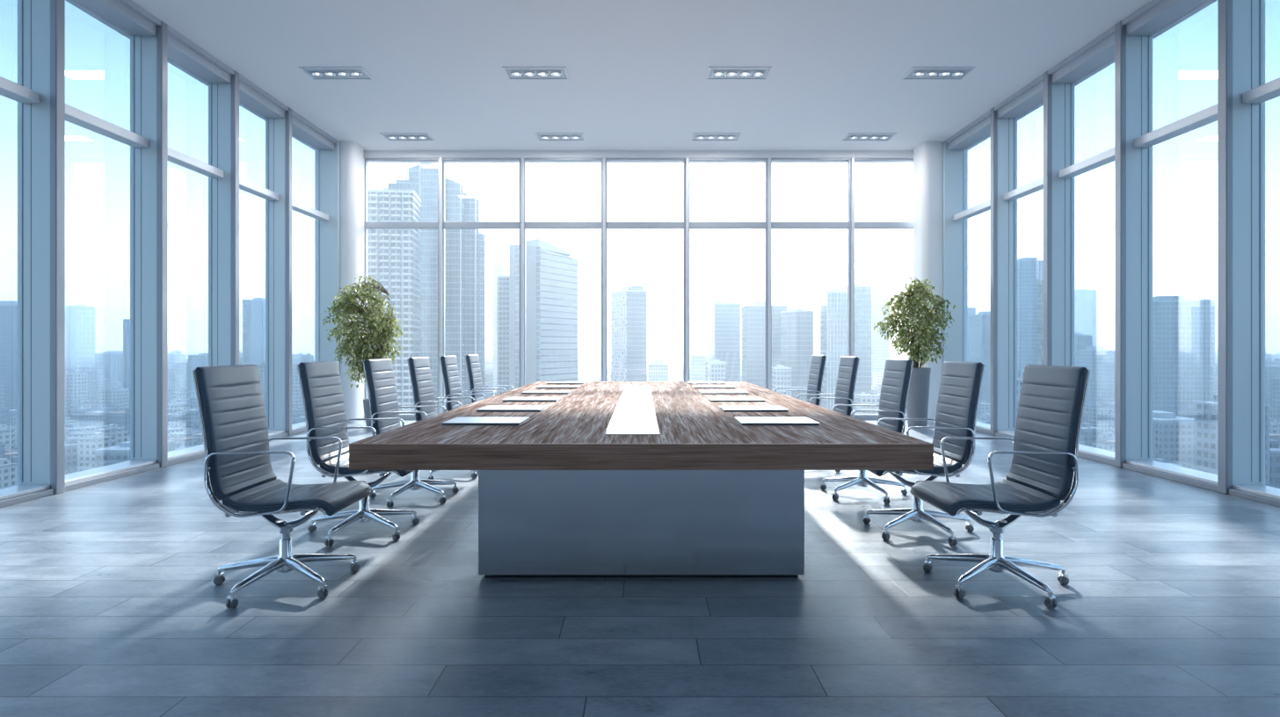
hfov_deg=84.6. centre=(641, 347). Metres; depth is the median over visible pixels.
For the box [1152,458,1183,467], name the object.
house
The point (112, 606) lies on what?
floor
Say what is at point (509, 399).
document folder
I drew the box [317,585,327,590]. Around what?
hood
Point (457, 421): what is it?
document folder
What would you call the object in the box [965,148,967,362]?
window frame
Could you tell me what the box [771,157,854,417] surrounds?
window
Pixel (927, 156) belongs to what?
pillar
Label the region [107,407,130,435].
house
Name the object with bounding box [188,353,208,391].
building
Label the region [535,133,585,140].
recessed light
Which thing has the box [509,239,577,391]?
office tower
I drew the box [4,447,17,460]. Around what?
house
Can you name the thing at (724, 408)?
document folder
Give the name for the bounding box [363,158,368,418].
window frame
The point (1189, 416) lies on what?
house
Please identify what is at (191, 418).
house
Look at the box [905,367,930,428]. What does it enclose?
pot
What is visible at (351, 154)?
pillar
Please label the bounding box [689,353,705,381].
block
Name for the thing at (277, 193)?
window
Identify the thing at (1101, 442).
house
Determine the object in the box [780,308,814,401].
tower
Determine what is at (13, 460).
house
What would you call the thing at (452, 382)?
office chair
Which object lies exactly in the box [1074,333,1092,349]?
slim tower
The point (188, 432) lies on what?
house
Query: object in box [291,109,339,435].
window
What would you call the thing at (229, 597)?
hood
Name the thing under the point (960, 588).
hood
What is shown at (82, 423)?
house
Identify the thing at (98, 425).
house
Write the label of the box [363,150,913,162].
trim
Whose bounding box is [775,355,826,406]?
office chair
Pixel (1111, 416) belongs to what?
house
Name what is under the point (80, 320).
tower
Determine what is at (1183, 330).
skyscraper
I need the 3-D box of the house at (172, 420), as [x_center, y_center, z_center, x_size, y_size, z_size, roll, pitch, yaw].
[-360.245,61.227,548.304,10.593,19.907,10.557,0,0,13]
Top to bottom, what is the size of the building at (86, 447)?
29.208 m
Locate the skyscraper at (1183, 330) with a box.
[1152,296,1215,417]
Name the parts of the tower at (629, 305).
glass crown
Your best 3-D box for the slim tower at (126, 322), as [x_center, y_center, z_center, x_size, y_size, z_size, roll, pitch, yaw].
[-488.460,21.344,683.200,13.740,99.673,22.700,0,0,0]
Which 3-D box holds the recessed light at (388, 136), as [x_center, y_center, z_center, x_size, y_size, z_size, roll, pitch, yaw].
[-3.540,-3.180,10.660,0.720,0.020,0.360,0,0,0]
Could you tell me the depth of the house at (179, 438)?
412.38 m
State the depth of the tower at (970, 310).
959.97 m
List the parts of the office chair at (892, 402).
leg, leg, armrest, leg, armrest, leg, backrest, rail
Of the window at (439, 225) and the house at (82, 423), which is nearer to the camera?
the window at (439, 225)
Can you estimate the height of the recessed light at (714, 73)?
0.020 m
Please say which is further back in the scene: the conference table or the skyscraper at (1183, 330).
the skyscraper at (1183, 330)
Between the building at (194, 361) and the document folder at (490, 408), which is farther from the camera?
the building at (194, 361)
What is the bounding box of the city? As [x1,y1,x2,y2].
[0,349,1279,488]
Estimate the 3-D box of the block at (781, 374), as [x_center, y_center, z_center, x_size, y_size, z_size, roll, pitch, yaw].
[96.900,41.842,489.600,11.100,58.676,19.500,0,0,0]
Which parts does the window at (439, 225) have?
sill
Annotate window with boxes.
[0,0,65,508]
[65,0,167,491]
[167,25,239,465]
[239,73,291,439]
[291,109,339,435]
[365,157,445,420]
[443,157,525,387]
[524,157,607,381]
[606,157,689,381]
[689,157,771,390]
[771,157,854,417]
[854,158,913,420]
[943,109,990,435]
[990,73,1043,439]
[1043,25,1114,465]
[1114,0,1217,491]
[1217,0,1279,507]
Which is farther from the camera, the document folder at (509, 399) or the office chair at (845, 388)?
the office chair at (845, 388)
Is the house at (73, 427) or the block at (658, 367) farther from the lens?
the block at (658, 367)
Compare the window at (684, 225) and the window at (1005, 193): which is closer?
the window at (1005, 193)
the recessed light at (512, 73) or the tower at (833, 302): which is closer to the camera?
the recessed light at (512, 73)
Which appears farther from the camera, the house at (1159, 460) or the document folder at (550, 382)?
the house at (1159, 460)
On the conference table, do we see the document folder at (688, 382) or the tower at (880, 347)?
the document folder at (688, 382)
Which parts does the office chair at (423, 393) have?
rail, backrest, armrest, armrest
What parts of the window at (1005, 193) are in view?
sill, sill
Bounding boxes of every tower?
[0,300,17,409]
[65,305,95,363]
[80,356,94,367]
[123,319,130,407]
[242,298,265,364]
[493,259,509,387]
[497,275,509,394]
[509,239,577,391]
[610,283,647,381]
[656,322,683,370]
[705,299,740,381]
[741,301,787,387]
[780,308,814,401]
[820,289,847,410]
[841,283,871,393]
[871,293,889,385]
[967,307,975,362]
[969,311,990,403]
[1017,257,1043,371]
[1074,289,1100,346]
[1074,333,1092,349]
[1265,361,1279,407]
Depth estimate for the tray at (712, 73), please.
8.16 m
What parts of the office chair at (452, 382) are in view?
rail, backrest, armrest, armrest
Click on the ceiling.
(636, 69)
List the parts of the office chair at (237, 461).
caster stem, backrest, leg, armrest, leg, rail, tilt lever, seat, leg, armrest, caster stem, leg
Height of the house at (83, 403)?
29.208 m
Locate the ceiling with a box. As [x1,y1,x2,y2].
[65,0,1217,150]
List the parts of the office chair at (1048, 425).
leg, caster stem, armrest, leg, seat, tilt lever, rail, leg, armrest, leg, backrest, caster stem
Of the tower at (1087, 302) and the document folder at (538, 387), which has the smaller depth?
the document folder at (538, 387)
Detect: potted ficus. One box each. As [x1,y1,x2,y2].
[322,274,405,428]
[872,276,955,428]
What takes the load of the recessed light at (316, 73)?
in the ceiling
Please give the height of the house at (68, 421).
19.907 m
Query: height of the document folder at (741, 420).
0.014 m
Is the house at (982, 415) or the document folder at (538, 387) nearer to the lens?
the document folder at (538, 387)
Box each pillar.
[339,140,363,423]
[913,140,943,423]
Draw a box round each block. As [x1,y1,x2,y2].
[648,355,668,381]
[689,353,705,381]
[707,359,726,381]
[771,364,791,396]
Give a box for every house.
[0,425,17,451]
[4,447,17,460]
[6,418,17,447]
[7,456,17,463]
[9,407,17,422]
[65,416,79,428]
[65,423,89,431]
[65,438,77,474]
[66,428,95,438]
[67,405,94,427]
[68,399,92,407]
[69,427,87,433]
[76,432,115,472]
[80,419,85,427]
[85,407,113,427]
[87,422,106,429]
[93,403,120,412]
[95,424,127,446]
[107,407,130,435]
[167,410,178,415]
[167,412,181,428]
[167,428,184,436]
[167,433,198,447]
[169,428,197,437]
[174,443,187,450]
[181,406,202,430]
[190,433,206,445]
[192,426,202,433]
[291,407,304,416]
[291,413,307,424]
[976,414,986,420]
[976,417,986,423]
[985,414,990,424]
[1076,422,1102,446]
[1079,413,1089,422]
[1085,401,1109,432]
[1090,436,1114,451]
[1102,432,1114,440]
[1108,413,1114,432]
[1110,417,1114,432]
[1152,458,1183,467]
[1187,414,1194,418]
[1269,414,1277,424]
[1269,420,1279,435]
[1269,434,1279,445]
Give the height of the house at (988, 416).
26.268 m
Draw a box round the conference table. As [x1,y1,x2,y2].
[349,381,933,577]
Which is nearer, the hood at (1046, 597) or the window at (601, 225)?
the hood at (1046, 597)
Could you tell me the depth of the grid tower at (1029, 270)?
607.96 m
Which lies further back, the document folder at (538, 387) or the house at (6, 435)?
the house at (6, 435)
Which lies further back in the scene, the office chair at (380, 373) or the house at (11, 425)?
the house at (11, 425)
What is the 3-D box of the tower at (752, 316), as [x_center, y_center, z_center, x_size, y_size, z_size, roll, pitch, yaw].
[97.240,17.670,556.800,32.260,107.020,25.900,0,0,0]
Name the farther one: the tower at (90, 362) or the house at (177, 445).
the tower at (90, 362)
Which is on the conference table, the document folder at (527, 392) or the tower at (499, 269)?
the document folder at (527, 392)
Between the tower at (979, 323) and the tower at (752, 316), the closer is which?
the tower at (752, 316)
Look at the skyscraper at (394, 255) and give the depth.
336.49 m
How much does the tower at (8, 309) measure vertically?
109.660 m
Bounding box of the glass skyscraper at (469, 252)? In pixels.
[405,162,493,414]
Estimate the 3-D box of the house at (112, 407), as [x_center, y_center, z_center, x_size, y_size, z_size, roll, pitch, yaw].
[-421.605,58.046,554.782,12.571,26.268,11.175,0,0,11]
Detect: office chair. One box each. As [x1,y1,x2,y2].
[192,364,372,609]
[297,361,419,546]
[363,358,458,507]
[407,356,477,479]
[439,356,496,411]
[465,354,513,403]
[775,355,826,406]
[797,356,859,472]
[820,358,913,503]
[863,361,985,545]
[909,364,1090,609]
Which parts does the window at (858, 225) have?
sill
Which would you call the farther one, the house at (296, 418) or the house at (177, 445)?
the house at (296, 418)
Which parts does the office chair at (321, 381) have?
backrest, leg, armrest, leg, rail, seat, armrest, leg, leg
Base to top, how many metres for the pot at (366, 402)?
0.420 m
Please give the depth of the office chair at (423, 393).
6.37 m
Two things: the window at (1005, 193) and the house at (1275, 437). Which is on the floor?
the window at (1005, 193)
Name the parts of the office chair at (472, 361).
rail, backrest, armrest, armrest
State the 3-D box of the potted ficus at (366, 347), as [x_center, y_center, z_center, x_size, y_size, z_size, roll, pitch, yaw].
[-4.024,0.061,10.233,1.068,2.237,1.059,0,0,15]
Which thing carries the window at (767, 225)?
on the floor
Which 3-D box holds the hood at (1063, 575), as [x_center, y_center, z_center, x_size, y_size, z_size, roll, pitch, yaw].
[2.100,1.133,3.500,0.027,0.012,0.038,0,0,0]
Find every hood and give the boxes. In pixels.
[214,572,224,577]
[225,596,238,599]
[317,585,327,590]
[954,585,965,590]
[1044,596,1056,599]
[1058,572,1068,577]
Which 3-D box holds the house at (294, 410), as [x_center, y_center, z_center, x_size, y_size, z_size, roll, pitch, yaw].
[-244.787,56.576,496.020,11.344,29.208,14.797,0,0,8]
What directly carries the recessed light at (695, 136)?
in the ceiling
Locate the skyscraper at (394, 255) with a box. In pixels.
[368,179,421,414]
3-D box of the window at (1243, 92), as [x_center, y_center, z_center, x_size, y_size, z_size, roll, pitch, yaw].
[4.840,-1.005,5.082,0.320,4.370,1.264,0,0,0]
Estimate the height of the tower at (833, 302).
111.524 m
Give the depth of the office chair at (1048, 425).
3.41 m
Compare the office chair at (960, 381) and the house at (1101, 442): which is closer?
the office chair at (960, 381)
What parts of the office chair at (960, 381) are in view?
leg, leg, armrest, seat, rail, leg, armrest, leg, backrest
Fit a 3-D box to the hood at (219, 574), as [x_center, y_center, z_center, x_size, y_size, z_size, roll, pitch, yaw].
[-2.100,1.133,3.500,0.027,0.012,0.038,0,0,0]
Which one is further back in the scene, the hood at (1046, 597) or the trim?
the trim
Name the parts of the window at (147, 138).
sill, sill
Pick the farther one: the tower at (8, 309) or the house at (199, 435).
the tower at (8, 309)
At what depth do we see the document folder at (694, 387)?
7.31 m
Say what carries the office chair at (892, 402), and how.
on the floor
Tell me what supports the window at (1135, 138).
on the floor
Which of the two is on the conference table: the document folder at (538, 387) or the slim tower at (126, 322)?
the document folder at (538, 387)
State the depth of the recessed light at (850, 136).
10.64 m
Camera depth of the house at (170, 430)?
477.78 m
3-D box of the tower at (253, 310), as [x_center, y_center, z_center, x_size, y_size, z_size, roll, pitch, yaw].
[-494.480,3.750,916.800,27.180,134.860,41.900,0,0,0]
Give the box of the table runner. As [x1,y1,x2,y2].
[604,385,659,435]
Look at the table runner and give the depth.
4.40 m
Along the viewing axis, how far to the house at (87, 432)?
359.68 m
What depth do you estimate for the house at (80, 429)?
451.25 m
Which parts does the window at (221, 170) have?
sill, sill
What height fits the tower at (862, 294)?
115.856 m
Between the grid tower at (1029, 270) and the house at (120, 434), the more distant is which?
the grid tower at (1029, 270)
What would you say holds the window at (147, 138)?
on the floor
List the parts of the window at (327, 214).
sill, sill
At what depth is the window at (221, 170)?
8.12 m
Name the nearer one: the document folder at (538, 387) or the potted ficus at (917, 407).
the document folder at (538, 387)
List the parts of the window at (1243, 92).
sill, sill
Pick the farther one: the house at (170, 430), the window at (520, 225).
the house at (170, 430)
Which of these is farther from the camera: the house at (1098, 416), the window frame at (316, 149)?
the house at (1098, 416)
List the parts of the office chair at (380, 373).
rail, backrest, leg, armrest, leg, armrest, leg, leg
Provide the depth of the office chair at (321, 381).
4.39 m
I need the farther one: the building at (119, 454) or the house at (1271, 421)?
the house at (1271, 421)
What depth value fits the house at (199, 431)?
510.71 m
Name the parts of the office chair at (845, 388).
armrest, armrest, backrest, rail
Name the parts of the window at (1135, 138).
sill, sill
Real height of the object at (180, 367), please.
52.185 m
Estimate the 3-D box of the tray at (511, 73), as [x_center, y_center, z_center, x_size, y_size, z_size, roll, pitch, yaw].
[-1.220,-3.188,8.180,0.684,0.003,0.324,0,0,0]
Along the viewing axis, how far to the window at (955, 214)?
10.86 m
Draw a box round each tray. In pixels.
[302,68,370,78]
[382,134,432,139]
[504,68,567,78]
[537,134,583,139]
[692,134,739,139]
[707,68,770,78]
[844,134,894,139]
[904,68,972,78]
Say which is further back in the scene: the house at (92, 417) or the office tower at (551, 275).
the house at (92, 417)
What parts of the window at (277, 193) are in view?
sill, sill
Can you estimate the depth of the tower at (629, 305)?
531.44 m
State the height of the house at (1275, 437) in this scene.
31.072 m
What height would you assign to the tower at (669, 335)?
128.380 m
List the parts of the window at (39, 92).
sill, sill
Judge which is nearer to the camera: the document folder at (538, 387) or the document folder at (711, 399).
the document folder at (711, 399)
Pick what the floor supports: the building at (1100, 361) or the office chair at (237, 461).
the office chair at (237, 461)
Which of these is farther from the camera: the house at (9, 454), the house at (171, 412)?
the house at (171, 412)
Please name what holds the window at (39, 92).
on the floor
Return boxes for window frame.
[314,148,317,362]
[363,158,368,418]
[965,148,967,362]
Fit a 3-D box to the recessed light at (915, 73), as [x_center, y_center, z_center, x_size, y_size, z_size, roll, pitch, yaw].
[3.450,-3.180,8.180,0.720,0.020,0.360,0,0,0]
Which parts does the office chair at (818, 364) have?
armrest, armrest, backrest, rail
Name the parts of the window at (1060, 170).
sill, sill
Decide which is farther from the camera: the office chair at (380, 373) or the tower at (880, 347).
the tower at (880, 347)
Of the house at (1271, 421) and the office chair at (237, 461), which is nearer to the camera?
the office chair at (237, 461)
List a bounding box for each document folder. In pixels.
[441,417,529,425]
[476,405,547,412]
[501,397,561,401]
[521,390,572,394]
[536,385,579,388]
[546,381,586,384]
[687,381,725,384]
[692,385,734,388]
[698,390,749,394]
[707,397,765,401]
[719,405,788,412]
[734,416,820,425]
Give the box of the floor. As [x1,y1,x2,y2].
[0,420,1279,716]
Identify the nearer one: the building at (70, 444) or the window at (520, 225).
the window at (520, 225)
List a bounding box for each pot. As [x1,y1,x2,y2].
[363,399,373,428]
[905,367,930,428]
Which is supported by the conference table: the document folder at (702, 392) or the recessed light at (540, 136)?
the document folder at (702, 392)
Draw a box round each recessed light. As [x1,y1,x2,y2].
[298,66,373,79]
[379,133,435,140]
[502,66,568,79]
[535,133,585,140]
[690,133,741,140]
[705,66,771,79]
[842,133,896,140]
[901,66,975,79]
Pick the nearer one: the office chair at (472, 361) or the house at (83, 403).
the office chair at (472, 361)
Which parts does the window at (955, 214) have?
sill, sill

